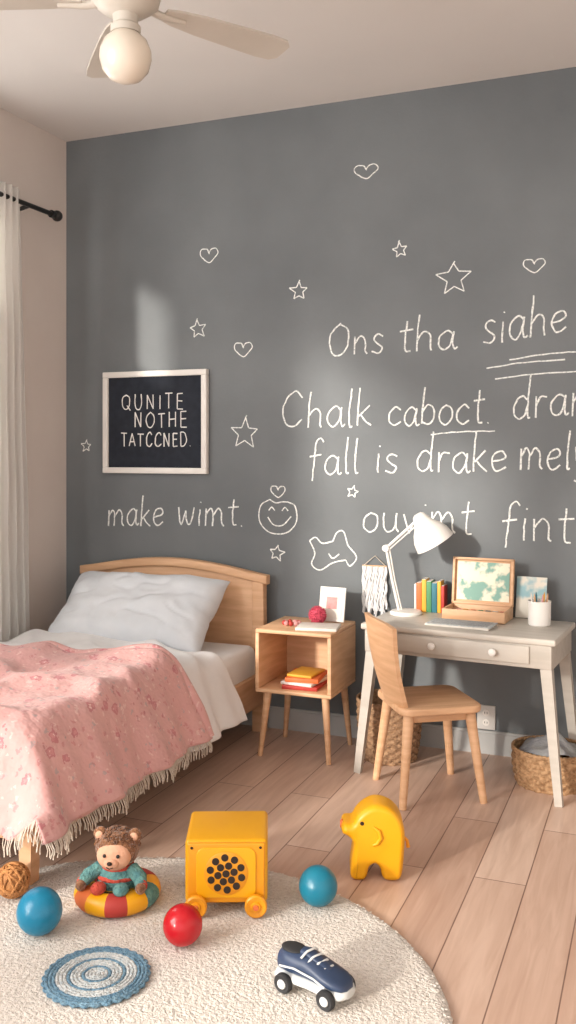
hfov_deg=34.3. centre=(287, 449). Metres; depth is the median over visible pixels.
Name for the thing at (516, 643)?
desk
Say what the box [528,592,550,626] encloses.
pencil cup
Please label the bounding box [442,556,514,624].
box
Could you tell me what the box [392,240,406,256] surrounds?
star
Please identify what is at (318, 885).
ball
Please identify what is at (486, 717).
wall socket
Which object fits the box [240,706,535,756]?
baseboard
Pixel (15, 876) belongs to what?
ball
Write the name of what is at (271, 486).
chalk smiley face
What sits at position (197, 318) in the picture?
star
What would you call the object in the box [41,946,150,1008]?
mat
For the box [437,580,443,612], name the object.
book
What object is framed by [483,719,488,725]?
outlet
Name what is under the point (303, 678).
books
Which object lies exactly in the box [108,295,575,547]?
writing
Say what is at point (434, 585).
book
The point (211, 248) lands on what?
heart
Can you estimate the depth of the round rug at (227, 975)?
2.28 m
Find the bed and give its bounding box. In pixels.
[0,557,269,884]
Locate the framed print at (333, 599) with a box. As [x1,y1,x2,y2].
[319,586,346,622]
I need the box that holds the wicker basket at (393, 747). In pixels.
[356,689,421,765]
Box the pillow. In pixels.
[48,571,229,651]
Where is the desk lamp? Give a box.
[382,512,452,616]
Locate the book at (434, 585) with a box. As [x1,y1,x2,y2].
[432,583,436,612]
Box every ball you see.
[0,861,30,898]
[16,886,62,935]
[163,903,202,946]
[299,865,337,906]
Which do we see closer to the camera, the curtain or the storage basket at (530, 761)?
the storage basket at (530, 761)
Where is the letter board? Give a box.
[103,369,208,473]
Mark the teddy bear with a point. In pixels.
(113, 886)
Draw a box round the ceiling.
[0,0,575,141]
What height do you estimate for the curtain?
2.395 m
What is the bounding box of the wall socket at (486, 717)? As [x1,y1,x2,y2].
[477,704,495,729]
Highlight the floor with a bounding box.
[0,724,575,1023]
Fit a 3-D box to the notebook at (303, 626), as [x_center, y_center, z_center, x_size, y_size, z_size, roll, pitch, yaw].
[0.125,0.729,3.842,0.170,0.012,0.130,0,0,12]
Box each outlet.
[483,709,488,715]
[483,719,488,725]
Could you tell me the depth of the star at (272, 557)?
4.23 m
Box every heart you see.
[200,248,217,262]
[234,342,252,356]
[354,163,378,178]
[523,258,545,272]
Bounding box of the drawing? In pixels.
[309,530,356,570]
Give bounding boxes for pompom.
[308,605,326,622]
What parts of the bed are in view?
foot rail, rail, headboard panel, mattress, headboard post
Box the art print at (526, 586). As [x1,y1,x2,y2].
[515,576,546,617]
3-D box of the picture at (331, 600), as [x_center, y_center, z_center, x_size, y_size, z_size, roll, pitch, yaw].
[0.187,0.658,3.984,0.095,0.114,0.022,0,0,28]
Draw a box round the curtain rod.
[0,191,62,221]
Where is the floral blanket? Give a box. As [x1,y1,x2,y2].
[0,641,213,859]
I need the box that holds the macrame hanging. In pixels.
[362,556,387,616]
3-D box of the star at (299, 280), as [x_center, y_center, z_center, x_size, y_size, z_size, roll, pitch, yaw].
[0.045,-0.722,4.195,0.090,0.087,0.002,0,0,22]
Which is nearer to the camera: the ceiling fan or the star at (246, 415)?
the ceiling fan
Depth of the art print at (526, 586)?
3.75 m
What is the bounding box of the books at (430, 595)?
[414,577,446,612]
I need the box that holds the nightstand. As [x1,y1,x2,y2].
[255,616,354,764]
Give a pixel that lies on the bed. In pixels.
(230, 634)
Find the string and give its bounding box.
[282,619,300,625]
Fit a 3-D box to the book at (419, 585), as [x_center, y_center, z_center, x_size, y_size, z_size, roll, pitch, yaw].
[0.558,0.615,3.924,0.021,0.120,0.062,0,0,22]
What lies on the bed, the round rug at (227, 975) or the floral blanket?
the floral blanket
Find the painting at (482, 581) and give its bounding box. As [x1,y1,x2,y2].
[457,561,509,602]
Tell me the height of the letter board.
0.490 m
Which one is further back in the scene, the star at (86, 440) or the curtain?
the star at (86, 440)
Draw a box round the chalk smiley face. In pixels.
[258,486,297,534]
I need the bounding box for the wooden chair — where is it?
[364,612,486,810]
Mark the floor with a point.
(485, 894)
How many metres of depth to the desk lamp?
3.78 m
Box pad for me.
[425,618,497,630]
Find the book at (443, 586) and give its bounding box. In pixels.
[441,584,446,612]
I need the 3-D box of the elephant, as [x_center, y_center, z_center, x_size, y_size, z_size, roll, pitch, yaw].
[0.259,1.149,2.776,0.208,0.221,0.130,0,0,2]
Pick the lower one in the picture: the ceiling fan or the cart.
the cart
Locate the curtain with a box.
[0,182,29,641]
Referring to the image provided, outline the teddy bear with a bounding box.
[74,825,160,917]
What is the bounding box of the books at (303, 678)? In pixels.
[281,666,326,691]
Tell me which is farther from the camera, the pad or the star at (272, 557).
the star at (272, 557)
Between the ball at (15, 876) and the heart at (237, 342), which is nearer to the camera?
the ball at (15, 876)
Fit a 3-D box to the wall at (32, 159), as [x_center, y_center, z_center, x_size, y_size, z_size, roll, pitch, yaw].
[-2.210,-0.140,2.087,0.120,2.800,5.600,0,0,22]
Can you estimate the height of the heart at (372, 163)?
0.066 m
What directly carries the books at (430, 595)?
on the desk
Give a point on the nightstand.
(280, 649)
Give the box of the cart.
[185,811,267,917]
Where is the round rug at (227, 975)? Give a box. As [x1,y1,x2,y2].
[0,856,452,1023]
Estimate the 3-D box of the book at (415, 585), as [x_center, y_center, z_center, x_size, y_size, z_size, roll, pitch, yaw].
[0.543,0.618,3.930,0.009,0.115,0.062,0,0,22]
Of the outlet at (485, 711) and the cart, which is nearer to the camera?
the cart
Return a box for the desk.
[354,611,575,806]
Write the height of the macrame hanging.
0.268 m
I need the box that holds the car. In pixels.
[274,941,355,1011]
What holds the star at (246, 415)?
attached to the wall at (480, 176)
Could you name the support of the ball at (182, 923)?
on the round rug at (227, 975)
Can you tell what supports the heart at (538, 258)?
attached to the wall at (480, 176)
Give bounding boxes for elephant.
[340,794,409,879]
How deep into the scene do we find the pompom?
3.91 m
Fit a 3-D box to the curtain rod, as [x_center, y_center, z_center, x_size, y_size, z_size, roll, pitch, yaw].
[-1.468,-1.104,3.597,0.124,0.064,1.867,0,0,22]
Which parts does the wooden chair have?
leg, backrest, leg, seat, seat rail, leg, leg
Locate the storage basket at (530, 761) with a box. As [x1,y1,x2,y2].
[511,732,575,795]
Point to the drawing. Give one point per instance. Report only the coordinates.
(339, 530)
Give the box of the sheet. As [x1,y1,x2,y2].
[0,629,246,769]
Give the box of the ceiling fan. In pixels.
[0,0,288,84]
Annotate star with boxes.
[81,440,90,451]
[190,318,205,336]
[231,415,257,446]
[270,545,284,560]
[289,280,306,298]
[348,485,357,497]
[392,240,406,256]
[436,261,470,293]
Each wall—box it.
[0,108,65,631]
[66,67,575,737]
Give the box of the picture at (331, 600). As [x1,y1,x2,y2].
[321,590,342,618]
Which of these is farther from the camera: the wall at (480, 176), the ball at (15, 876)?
the wall at (480, 176)
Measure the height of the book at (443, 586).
0.112 m
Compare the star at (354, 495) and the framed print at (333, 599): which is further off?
the star at (354, 495)
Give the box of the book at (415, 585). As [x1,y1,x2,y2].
[414,583,416,608]
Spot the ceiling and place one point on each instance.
(338, 50)
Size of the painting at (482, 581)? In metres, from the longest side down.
0.215 x 0.155 x 0.002 m
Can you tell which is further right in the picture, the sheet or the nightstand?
the nightstand
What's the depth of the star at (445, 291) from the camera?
3.93 m
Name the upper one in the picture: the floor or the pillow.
the pillow
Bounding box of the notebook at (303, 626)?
[295,622,340,631]
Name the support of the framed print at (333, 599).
on the nightstand
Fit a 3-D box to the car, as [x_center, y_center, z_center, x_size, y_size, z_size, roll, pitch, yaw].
[0.062,1.197,2.142,0.193,0.098,0.105,0,0,36]
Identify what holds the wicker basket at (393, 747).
on the floor
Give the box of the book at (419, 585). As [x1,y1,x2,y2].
[417,583,421,610]

